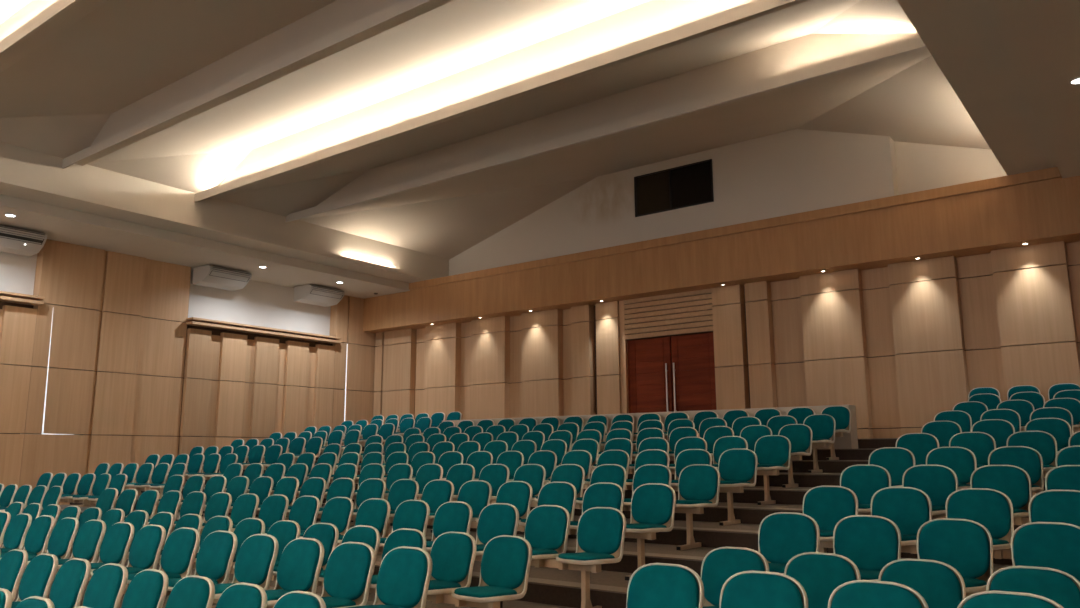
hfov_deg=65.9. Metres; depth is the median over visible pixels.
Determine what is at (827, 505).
chair
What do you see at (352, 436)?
chair
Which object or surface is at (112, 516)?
chair
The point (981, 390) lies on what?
chair
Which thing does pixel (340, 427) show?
chair
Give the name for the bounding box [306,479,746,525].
beam
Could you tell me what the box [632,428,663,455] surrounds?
chair
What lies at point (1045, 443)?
chair
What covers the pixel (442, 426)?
chair
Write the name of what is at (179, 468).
chair
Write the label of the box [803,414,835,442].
chair
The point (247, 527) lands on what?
chair
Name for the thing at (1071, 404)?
chair
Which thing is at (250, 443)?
chair
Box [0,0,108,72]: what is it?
beam
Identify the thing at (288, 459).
chair
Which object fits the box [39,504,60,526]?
chair
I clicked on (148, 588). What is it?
chair
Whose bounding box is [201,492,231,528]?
chair
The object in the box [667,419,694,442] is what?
chair
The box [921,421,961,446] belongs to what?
chair
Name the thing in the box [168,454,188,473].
chair
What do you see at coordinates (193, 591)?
chair
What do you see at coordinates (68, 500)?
beam
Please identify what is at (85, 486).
chair
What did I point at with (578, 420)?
chair
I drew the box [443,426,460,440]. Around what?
chair
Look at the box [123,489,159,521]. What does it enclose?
chair
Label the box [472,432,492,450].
chair
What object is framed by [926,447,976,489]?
chair
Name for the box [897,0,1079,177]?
ceiling
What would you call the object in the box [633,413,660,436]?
chair
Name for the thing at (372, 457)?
chair
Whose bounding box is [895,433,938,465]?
chair
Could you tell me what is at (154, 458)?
chair
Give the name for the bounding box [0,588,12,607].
chair
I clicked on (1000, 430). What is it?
chair
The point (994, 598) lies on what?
chair
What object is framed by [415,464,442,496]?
chair
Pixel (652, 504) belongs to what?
chair
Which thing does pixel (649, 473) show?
chair
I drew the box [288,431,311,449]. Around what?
chair
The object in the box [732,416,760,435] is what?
chair
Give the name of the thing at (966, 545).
chair
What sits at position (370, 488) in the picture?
chair
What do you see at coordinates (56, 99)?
ceiling
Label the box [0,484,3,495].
chair
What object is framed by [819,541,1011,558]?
beam
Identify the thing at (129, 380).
wall
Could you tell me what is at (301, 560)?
chair
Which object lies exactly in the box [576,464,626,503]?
chair
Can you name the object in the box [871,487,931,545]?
chair
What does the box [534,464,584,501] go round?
chair
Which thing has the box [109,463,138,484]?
chair
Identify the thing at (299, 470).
chair
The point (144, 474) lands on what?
chair
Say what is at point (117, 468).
chair
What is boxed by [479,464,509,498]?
chair
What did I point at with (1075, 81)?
recessed light
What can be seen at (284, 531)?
chair
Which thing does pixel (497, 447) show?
chair
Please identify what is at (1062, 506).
chair
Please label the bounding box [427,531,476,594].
chair
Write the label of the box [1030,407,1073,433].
chair
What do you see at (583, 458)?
chair
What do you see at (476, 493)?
chair
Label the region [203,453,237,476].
chair
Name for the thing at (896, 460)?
chair
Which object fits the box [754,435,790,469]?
chair
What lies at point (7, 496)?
chair
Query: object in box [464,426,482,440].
chair
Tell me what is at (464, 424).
chair
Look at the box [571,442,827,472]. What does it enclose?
beam
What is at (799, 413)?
chair
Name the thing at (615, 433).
chair
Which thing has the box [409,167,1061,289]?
trim
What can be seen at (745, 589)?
chair
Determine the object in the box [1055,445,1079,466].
chair
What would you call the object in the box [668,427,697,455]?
chair
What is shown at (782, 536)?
chair
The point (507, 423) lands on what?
chair
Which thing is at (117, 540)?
chair
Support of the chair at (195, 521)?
on the beam at (439, 598)
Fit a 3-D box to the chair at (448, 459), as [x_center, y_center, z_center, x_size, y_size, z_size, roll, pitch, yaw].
[-1.443,2.394,12.317,0.480,0.431,0.510,-8,-13,36]
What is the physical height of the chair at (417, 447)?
0.431 m
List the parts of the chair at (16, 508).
edge trim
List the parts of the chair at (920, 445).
edge trim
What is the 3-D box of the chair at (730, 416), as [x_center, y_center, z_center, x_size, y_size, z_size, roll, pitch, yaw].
[3.224,1.989,14.047,0.480,0.431,0.510,-8,-13,37]
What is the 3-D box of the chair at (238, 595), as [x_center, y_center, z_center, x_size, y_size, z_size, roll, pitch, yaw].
[-1.981,1.947,5.056,0.480,0.431,0.510,-8,-13,36]
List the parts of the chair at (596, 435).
edge trim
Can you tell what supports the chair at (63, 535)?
on the beam at (168, 592)
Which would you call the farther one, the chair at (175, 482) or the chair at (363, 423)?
the chair at (363, 423)
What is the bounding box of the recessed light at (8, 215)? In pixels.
[4,214,16,216]
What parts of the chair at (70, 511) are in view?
edge trim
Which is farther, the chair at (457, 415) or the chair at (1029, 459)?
the chair at (457, 415)
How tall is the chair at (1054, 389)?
0.431 m
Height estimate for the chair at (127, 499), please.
0.431 m
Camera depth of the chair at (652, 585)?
4.72 m
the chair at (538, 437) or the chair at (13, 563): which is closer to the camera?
the chair at (13, 563)
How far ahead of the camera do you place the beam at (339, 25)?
12.38 m
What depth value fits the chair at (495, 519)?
7.82 m
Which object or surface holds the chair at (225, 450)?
on the beam at (244, 467)
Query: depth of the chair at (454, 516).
8.17 m
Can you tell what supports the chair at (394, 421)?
on the beam
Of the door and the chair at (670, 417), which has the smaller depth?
the chair at (670, 417)
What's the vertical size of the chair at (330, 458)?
0.431 m
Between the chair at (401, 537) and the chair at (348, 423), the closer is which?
the chair at (401, 537)
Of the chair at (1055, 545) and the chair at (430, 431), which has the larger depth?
the chair at (430, 431)
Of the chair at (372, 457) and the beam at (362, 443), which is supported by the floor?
the beam at (362, 443)
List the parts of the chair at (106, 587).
edge trim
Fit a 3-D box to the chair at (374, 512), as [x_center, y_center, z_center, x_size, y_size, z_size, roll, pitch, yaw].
[-1.885,2.268,8.742,0.480,0.431,0.510,-8,-13,36]
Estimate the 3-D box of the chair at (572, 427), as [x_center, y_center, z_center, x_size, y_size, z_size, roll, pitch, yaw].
[0.391,2.324,14.855,0.480,0.431,0.510,-8,-13,37]
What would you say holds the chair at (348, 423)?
on the beam
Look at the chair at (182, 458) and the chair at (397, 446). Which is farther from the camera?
the chair at (182, 458)
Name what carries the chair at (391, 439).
on the beam at (791, 483)
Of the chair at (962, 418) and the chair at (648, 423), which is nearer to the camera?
the chair at (962, 418)
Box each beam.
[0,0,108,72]
[2,542,502,607]
[25,565,273,607]
[26,498,96,506]
[62,0,453,168]
[71,486,163,507]
[138,476,210,495]
[154,503,655,580]
[171,527,601,607]
[184,466,267,486]
[194,0,808,201]
[202,490,703,550]
[263,449,343,463]
[285,34,925,222]
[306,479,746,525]
[325,441,384,445]
[328,467,781,504]
[360,455,806,487]
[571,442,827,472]
[605,432,846,459]
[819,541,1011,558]
[858,512,1029,524]
[1021,427,1079,432]
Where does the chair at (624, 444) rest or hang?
on the beam at (767, 499)
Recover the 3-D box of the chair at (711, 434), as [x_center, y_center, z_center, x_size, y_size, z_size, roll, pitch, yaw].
[2.492,1.967,11.989,0.480,0.431,0.510,-8,-13,37]
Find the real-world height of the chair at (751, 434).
0.431 m
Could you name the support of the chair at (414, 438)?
on the beam at (791, 483)
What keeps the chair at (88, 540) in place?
on the beam at (168, 592)
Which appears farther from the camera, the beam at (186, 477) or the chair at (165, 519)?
the beam at (186, 477)
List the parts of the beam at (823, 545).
leg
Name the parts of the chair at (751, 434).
edge trim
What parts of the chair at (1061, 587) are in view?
edge trim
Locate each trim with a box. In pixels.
[0,291,44,305]
[42,314,71,434]
[186,317,341,343]
[344,344,347,420]
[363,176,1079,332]
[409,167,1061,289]
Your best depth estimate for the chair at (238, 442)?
19.27 m
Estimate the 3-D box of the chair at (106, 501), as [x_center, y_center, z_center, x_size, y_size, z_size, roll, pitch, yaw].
[-6.503,2.916,12.181,0.480,0.431,0.510,-8,-13,36]
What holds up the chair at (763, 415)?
on the beam at (833, 457)
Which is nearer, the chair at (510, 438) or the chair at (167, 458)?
the chair at (510, 438)
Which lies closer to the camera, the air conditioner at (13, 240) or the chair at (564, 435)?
the chair at (564, 435)
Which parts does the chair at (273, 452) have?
edge trim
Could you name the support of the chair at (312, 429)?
on the beam at (362, 443)
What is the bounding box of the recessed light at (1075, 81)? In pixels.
[1069,77,1079,84]
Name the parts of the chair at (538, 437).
edge trim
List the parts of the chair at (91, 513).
edge trim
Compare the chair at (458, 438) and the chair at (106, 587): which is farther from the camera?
the chair at (458, 438)
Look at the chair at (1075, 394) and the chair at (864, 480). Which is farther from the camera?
the chair at (1075, 394)
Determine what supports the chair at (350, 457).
on the beam at (729, 490)
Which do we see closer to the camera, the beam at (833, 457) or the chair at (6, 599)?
the chair at (6, 599)
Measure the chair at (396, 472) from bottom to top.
0.431 m
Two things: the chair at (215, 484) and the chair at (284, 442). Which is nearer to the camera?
the chair at (215, 484)
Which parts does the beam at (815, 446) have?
rail, leg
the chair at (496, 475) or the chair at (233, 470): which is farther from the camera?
the chair at (233, 470)
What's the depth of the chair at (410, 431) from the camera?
17.37 m
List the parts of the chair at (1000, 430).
edge trim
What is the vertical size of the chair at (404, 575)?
0.431 m
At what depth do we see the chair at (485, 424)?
17.51 m
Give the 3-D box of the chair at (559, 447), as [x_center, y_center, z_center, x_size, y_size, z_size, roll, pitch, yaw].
[0.099,2.240,12.470,0.480,0.431,0.510,-8,-13,36]
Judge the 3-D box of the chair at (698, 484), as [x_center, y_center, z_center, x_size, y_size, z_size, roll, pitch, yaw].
[1.594,1.905,8.753,0.480,0.431,0.510,-8,-13,36]
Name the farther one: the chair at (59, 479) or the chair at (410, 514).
the chair at (59, 479)
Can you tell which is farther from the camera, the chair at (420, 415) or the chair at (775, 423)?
the chair at (420, 415)
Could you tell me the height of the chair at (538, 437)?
0.431 m
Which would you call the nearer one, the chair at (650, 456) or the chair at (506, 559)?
the chair at (506, 559)
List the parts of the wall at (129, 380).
panel, panel, panel, panel, panel, panel, panel, panel, panel, panel, panel, panel, panel, panel, panel, panel, panel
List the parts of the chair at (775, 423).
edge trim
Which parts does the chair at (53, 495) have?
edge trim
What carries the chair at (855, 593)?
on the beam
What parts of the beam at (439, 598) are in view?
rail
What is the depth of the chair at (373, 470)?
11.95 m
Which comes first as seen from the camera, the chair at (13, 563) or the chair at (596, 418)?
the chair at (13, 563)
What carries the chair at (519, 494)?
on the beam at (640, 537)
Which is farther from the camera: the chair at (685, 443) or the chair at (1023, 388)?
the chair at (1023, 388)
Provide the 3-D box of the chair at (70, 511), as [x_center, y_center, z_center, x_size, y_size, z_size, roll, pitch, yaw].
[-6.225,2.814,10.672,0.480,0.431,0.510,-8,-13,37]
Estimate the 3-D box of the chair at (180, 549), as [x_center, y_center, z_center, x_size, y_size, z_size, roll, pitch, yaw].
[-3.266,2.168,7.197,0.480,0.431,0.510,-8,-13,36]
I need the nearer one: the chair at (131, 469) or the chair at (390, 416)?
the chair at (131, 469)
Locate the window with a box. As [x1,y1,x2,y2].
[634,159,713,216]
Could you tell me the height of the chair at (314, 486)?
0.431 m
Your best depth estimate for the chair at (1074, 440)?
8.82 m
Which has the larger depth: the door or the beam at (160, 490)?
the door
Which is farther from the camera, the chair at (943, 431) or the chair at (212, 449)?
the chair at (212, 449)
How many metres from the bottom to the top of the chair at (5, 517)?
0.431 m
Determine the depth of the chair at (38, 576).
6.83 m
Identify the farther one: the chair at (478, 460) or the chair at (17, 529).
the chair at (478, 460)
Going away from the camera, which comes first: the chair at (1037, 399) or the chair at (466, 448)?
the chair at (1037, 399)
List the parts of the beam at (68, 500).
rail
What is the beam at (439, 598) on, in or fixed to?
on the floor
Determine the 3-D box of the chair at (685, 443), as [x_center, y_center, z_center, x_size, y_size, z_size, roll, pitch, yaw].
[1.928,1.984,11.108,0.480,0.431,0.510,-8,-13,37]
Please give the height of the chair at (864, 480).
0.431 m
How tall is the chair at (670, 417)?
0.431 m
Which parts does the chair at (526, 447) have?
edge trim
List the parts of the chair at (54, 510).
edge trim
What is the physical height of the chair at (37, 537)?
0.431 m
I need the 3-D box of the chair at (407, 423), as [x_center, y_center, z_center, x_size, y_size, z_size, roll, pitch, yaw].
[-3.349,2.974,20.244,0.480,0.431,0.510,-8,-13,37]
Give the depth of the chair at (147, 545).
7.60 m
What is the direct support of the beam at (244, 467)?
on the floor
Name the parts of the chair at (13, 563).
edge trim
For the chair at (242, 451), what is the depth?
17.33 m
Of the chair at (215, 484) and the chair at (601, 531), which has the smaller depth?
the chair at (601, 531)
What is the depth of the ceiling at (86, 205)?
17.99 m
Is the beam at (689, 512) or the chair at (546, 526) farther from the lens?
the beam at (689, 512)
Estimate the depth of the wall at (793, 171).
18.44 m
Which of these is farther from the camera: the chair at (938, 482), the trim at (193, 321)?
the trim at (193, 321)
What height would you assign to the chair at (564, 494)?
0.431 m
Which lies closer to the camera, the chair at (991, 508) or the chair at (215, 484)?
the chair at (991, 508)
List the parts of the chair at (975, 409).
edge trim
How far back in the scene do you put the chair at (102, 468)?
16.67 m
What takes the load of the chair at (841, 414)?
on the beam at (833, 457)
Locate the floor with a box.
[0,438,1044,607]
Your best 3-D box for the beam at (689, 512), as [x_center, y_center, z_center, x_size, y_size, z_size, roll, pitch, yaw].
[-1.894,2.773,11.154,8.974,0.444,0.476,-8,-13,36]
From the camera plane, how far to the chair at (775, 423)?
12.65 m
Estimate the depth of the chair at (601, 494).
8.36 m
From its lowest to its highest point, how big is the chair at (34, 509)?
0.431 m
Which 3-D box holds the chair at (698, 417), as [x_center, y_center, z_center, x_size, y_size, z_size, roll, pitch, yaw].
[2.778,2.052,14.379,0.480,0.431,0.510,-8,-13,36]
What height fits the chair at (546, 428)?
0.431 m
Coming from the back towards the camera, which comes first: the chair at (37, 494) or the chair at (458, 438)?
the chair at (458, 438)
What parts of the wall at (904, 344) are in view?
panel, panel, panel, panel, panel, panel, panel, panel, panel, panel, panel, slatted panel, panel, panel, panel, panel, panel, panel, panel, panel, panel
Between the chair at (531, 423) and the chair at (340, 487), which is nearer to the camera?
the chair at (340, 487)
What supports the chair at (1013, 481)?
on the beam at (1017, 520)
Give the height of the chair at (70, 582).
0.431 m
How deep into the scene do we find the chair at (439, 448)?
13.96 m
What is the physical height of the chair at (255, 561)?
0.431 m
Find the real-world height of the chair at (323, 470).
0.431 m
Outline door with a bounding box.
[627,332,717,412]
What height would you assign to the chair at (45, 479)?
0.431 m
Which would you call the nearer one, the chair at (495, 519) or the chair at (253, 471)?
the chair at (495, 519)
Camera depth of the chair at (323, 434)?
19.06 m
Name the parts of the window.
pane, pane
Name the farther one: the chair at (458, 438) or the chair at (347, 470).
the chair at (458, 438)
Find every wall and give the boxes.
[0,239,375,504]
[373,241,1079,445]
[442,405,857,450]
[449,129,1006,275]
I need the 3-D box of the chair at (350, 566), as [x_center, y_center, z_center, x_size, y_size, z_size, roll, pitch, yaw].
[-1.475,1.917,5.863,0.480,0.431,0.510,-8,-13,36]
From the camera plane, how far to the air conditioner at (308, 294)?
22.44 m
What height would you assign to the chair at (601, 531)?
0.431 m
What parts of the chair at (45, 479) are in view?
edge trim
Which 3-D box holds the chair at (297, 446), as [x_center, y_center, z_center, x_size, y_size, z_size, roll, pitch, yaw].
[-5.323,3.063,17.809,0.480,0.431,0.510,-8,-13,37]
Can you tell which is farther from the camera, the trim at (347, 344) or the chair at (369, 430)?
the trim at (347, 344)
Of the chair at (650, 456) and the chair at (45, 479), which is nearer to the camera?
the chair at (650, 456)
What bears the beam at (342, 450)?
on the floor
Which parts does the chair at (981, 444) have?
edge trim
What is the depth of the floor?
8.88 m
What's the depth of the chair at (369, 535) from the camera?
7.43 m
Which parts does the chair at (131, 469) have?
edge trim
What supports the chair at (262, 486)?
on the beam at (640, 537)
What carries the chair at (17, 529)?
on the beam at (168, 592)
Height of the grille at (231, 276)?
0.101 m
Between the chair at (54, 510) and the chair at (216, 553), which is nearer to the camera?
the chair at (216, 553)
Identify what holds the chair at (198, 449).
on the beam at (244, 467)
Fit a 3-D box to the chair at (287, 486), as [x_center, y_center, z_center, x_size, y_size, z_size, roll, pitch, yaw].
[-3.593,2.570,11.315,0.480,0.431,0.510,-8,-13,36]
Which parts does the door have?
pull handle, pull handle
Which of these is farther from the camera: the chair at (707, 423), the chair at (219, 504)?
the chair at (707, 423)
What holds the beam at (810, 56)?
attached to the ceiling at (56, 99)
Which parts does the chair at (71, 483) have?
edge trim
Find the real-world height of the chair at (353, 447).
0.431 m
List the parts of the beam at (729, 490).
rail, leg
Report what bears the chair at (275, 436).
on the beam at (342, 450)
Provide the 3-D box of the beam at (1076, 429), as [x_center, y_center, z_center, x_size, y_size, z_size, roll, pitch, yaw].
[6.612,1.941,11.591,1.539,0.444,0.476,-8,-13,36]
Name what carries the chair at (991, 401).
on the beam
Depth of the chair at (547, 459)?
11.38 m
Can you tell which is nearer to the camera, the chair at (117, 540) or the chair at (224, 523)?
the chair at (117, 540)
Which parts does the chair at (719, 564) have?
edge trim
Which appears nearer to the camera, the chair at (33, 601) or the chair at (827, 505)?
the chair at (33, 601)
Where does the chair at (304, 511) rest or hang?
on the beam at (585, 570)
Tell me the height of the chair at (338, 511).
0.431 m
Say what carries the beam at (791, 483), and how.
on the floor
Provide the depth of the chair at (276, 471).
13.26 m
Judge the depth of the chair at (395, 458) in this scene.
13.14 m
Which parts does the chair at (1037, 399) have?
edge trim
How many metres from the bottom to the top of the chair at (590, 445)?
0.431 m
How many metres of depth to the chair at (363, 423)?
21.34 m
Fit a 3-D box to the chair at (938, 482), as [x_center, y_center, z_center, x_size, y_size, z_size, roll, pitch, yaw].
[3.512,1.684,7.590,0.480,0.431,0.510,-8,-13,36]
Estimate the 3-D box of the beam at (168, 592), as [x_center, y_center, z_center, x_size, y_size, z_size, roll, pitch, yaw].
[-3.776,2.618,7.379,7.118,0.444,0.476,-8,-13,36]
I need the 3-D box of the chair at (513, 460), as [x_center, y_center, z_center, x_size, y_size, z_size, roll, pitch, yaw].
[-0.533,2.266,11.639,0.480,0.431,0.510,-8,-13,37]
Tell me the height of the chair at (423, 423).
0.431 m
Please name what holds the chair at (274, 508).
on the beam at (585, 570)
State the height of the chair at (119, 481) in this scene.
0.431 m
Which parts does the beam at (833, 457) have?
rail, leg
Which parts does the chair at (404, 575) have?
edge trim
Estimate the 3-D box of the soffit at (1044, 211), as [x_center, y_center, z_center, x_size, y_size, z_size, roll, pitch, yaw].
[3.034,-0.819,18.742,19.930,1.171,0.950,-8,-13,36]
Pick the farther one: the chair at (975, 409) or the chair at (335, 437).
the chair at (335, 437)
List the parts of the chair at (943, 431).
edge trim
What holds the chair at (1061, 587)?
on the beam
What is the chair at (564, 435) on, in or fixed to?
on the beam at (791, 483)
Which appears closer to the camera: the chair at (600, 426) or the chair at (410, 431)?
the chair at (600, 426)
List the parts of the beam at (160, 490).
rail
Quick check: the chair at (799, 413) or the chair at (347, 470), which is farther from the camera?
the chair at (799, 413)
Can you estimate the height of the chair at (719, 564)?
0.431 m
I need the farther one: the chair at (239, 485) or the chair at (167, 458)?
the chair at (167, 458)
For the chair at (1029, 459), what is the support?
on the beam
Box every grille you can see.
[0,231,43,244]
[209,271,248,281]
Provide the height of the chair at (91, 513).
0.431 m
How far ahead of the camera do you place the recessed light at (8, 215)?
15.76 m
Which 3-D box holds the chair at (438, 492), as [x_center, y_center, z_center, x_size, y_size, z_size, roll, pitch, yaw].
[-1.302,2.249,9.609,0.480,0.431,0.510,-8,-13,36]
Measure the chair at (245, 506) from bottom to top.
0.431 m
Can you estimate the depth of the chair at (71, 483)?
15.15 m
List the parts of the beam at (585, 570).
rail, leg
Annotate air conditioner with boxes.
[0,225,46,256]
[192,265,251,290]
[293,284,344,306]
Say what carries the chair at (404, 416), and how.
on the beam
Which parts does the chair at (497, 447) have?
edge trim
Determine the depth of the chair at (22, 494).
13.97 m
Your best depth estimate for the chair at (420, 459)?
12.79 m
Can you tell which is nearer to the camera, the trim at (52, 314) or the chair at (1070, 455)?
the chair at (1070, 455)
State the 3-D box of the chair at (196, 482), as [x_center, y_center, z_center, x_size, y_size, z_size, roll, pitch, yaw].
[-5.424,2.827,12.679,0.480,0.431,0.510,-8,-13,36]
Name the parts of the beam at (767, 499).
rail, leg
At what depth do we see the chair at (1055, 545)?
5.37 m
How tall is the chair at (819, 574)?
0.431 m
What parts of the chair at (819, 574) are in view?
edge trim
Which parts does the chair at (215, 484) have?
edge trim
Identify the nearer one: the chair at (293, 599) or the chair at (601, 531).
the chair at (293, 599)
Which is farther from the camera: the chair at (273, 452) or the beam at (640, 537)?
the chair at (273, 452)
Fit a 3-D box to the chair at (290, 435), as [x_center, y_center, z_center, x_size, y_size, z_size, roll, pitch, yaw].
[-6.057,3.228,19.657,0.480,0.431,0.510,-8,-13,36]
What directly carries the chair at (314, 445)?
on the beam
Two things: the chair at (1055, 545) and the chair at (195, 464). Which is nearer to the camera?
the chair at (1055, 545)
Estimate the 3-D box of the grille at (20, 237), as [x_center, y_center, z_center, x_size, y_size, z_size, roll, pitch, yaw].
[-10.380,-1.329,16.490,0.109,0.101,1.030,-8,-13,36]
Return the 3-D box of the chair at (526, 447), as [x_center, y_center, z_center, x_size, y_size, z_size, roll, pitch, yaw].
[-0.359,2.304,12.811,0.480,0.431,0.510,-8,-13,36]
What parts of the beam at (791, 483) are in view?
rail, leg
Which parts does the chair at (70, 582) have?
edge trim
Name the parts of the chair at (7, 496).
edge trim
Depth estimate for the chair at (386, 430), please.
19.26 m
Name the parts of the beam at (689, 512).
rail, leg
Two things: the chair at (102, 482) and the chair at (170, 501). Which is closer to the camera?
the chair at (170, 501)
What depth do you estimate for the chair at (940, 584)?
4.83 m
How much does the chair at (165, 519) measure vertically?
0.431 m
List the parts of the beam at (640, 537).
leg, rail, leg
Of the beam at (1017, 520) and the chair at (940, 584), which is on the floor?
the beam at (1017, 520)
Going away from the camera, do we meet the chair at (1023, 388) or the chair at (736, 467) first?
the chair at (736, 467)
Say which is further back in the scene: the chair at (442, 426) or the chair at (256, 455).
the chair at (442, 426)
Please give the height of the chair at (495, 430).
0.431 m
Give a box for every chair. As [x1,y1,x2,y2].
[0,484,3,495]
[0,484,17,507]
[0,485,31,511]
[0,511,10,546]
[0,513,31,551]
[0,515,54,559]
[0,549,27,601]
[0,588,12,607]
[4,485,46,511]
[5,502,23,522]
[11,553,57,607]
[15,596,54,607]
[22,503,41,523]
[23,486,62,511]
[27,517,78,564]
[36,472,52,490]
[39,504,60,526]
[49,473,66,488]
[49,558,90,607]
[56,506,80,523]
[57,519,105,568]
[60,473,95,498]
[62,473,80,494]
[72,473,110,499]
[72,508,124,547]
[76,507,101,534]
[78,488,117,519]
[83,563,127,607]
[87,474,127,500]
[90,522,134,571]
[91,524,165,575]
[94,463,109,479]
[99,510,148,551]
[100,489,137,519]
[108,463,123,481]
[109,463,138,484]
[121,569,168,607]
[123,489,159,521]
[125,463,153,486]
[127,527,199,583]
[128,512,174,554]
[133,463,169,487]
[136,454,159,474]
[147,490,181,524]
[149,463,186,487]
[152,454,173,473]
[158,475,184,502]
[159,514,202,558]
[165,575,214,607]
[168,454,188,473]
[168,530,237,590]
[173,491,205,526]
[180,475,204,504]
[185,454,204,475]
[187,446,203,465]
[187,453,220,475]
[194,516,232,561]
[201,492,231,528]
[203,446,217,463]
[203,446,233,464]
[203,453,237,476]
[204,463,242,488]
[204,475,226,501]
[204,476,248,506]
[214,534,278,598]
[215,582,266,607]
[219,445,248,465]
[225,463,263,490]
[230,476,273,508]
[231,439,243,452]
[231,493,258,530]
[232,518,264,565]
[233,494,288,531]
[233,520,300,567]
[240,445,264,465]
[245,439,258,454]
[247,438,273,457]
[247,463,285,491]
[251,445,282,465]
[257,477,298,510]
[262,453,294,475]
[263,438,289,457]
[264,496,319,533]
[265,537,323,605]
[269,432,281,444]
[272,463,307,492]
[272,523,338,574]
[273,591,325,607]
[283,432,296,446]
[284,453,315,476]
[287,477,326,511]
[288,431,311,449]
[289,437,305,453]
[294,437,322,457]
[297,463,331,492]
[299,497,353,537]
[304,426,316,437]
[304,431,327,449]
[306,452,336,478]
[314,444,341,465]
[318,426,331,439]
[318,478,354,513]
[318,525,379,581]
[320,542,375,607]
[321,430,343,449]
[325,463,357,493]
[326,425,345,442]
[330,452,359,478]
[336,443,361,466]
[337,498,390,542]
[341,420,353,433]
[341,430,360,448]
[342,425,361,441]
[345,420,367,434]
[347,546,431,607]
[352,478,385,515]
[354,463,384,494]
[356,452,383,479]
[358,443,383,466]
[359,424,377,441]
[360,435,382,456]
[361,419,382,435]
[370,528,425,588]
[371,415,383,421]
[377,418,398,434]
[379,423,394,440]
[379,500,429,546]
[383,435,402,456]
[383,442,405,466]
[383,452,408,479]
[384,464,412,495]
[385,414,398,421]
[388,479,418,516]
[393,418,414,434]
[398,414,413,429]
[403,428,420,443]
[405,434,424,453]
[408,442,429,464]
[411,451,434,479]
[414,413,428,427]
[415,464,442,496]
[416,417,431,433]
[421,479,453,518]
[423,427,440,441]
[425,501,472,550]
[427,434,445,451]
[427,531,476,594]
[431,412,444,426]
[432,441,454,463]
[438,421,454,433]
[438,451,462,479]
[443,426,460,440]
[446,411,461,419]
[446,464,474,497]
[449,433,468,450]
[452,535,531,602]
[457,420,473,432]
[457,480,491,520]
[458,441,479,463]
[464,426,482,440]
[466,451,492,479]
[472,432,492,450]
[476,481,532,523]
[476,503,518,555]
[477,419,494,431]
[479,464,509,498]
[484,440,507,463]
[486,425,505,440]
[496,451,523,481]
[497,419,515,431]
[497,432,518,450]
[509,424,528,440]
[511,440,536,464]
[513,450,556,482]
[513,464,545,500]
[518,418,536,431]
[519,482,576,525]
[522,431,544,450]
[524,505,569,559]
[532,423,553,441]
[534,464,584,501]
[540,417,559,431]
[541,439,566,466]
[547,450,591,482]
[548,430,572,451]
[556,507,625,564]
[557,422,578,445]
[560,439,598,468]
[563,416,583,432]
[566,429,601,452]
[569,482,623,528]
[572,422,605,444]
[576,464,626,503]
[584,450,629,483]
[587,415,607,432]
[592,438,632,468]
[598,429,631,455]
[601,421,633,445]
[605,414,633,436]
[623,464,671,505]
[626,449,669,484]
[626,483,675,532]
[626,563,703,607]
[629,437,668,468]
[632,420,663,445]
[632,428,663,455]
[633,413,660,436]
[664,412,688,435]
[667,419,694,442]
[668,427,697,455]
[669,437,706,469]
[671,449,711,485]
[675,464,719,507]
[693,411,717,434]
[699,418,726,437]
[701,546,768,607]
[703,426,733,455]
[712,436,747,468]
[718,448,757,486]
[719,570,807,607]
[723,410,748,427]
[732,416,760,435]
[740,425,771,450]
[754,408,780,425]
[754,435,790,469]
[758,512,819,573]
[767,415,796,434]
[778,424,812,455]
[784,552,860,607]
[787,407,814,423]
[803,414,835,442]
[803,486,857,540]
[821,406,850,432]
[828,580,928,607]
[833,515,900,580]
[840,464,890,512]
[868,447,914,486]
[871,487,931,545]
[878,558,965,607]
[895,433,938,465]
[902,465,957,514]
[917,518,992,592]
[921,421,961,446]
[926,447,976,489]
[934,410,971,431]
[945,488,1013,549]
[949,432,995,467]
[952,401,987,425]
[957,590,1063,607]
[968,387,999,398]
[968,393,1000,409]
[970,465,1031,517]
[971,419,1014,447]
[980,409,1020,431]
[986,566,1079,607]
[988,446,1043,491]
[996,400,1034,428]
[1006,431,1056,470]
[1007,385,1040,399]
[1009,392,1044,409]
[1010,522,1079,581]
[1025,418,1071,452]
[1028,490,1079,526]
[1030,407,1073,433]
[1043,398,1079,427]
[1045,465,1079,490]
[1048,383,1079,399]
[1053,390,1079,400]
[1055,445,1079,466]
[1068,431,1079,445]
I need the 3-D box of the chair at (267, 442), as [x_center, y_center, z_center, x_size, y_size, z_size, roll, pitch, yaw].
[-6.221,3.189,18.478,0.480,0.431,0.510,-8,-13,36]
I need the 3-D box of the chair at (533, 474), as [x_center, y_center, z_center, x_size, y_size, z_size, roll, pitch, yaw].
[-0.237,2.162,10.117,0.480,0.431,0.510,-8,-13,37]
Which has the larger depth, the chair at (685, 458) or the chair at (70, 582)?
the chair at (685, 458)
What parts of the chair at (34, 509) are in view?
edge trim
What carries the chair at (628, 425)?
on the beam at (815, 446)
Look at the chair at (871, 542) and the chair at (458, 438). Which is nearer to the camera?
the chair at (871, 542)
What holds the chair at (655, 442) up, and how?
on the beam at (767, 499)
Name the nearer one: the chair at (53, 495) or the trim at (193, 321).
the chair at (53, 495)
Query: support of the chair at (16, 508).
on the beam at (439, 598)
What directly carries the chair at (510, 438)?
on the beam at (791, 483)
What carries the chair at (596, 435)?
on the beam at (791, 483)
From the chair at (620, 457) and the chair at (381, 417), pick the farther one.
the chair at (381, 417)
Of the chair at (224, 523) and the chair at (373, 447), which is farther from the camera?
the chair at (373, 447)
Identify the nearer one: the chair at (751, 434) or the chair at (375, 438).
the chair at (751, 434)
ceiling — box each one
[0,0,989,258]
[0,142,448,298]
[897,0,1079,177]
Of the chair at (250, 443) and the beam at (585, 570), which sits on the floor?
the beam at (585, 570)
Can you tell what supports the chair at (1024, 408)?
on the beam at (1076, 429)
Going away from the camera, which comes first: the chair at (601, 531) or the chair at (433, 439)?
the chair at (601, 531)
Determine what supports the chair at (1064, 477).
on the beam at (1017, 520)

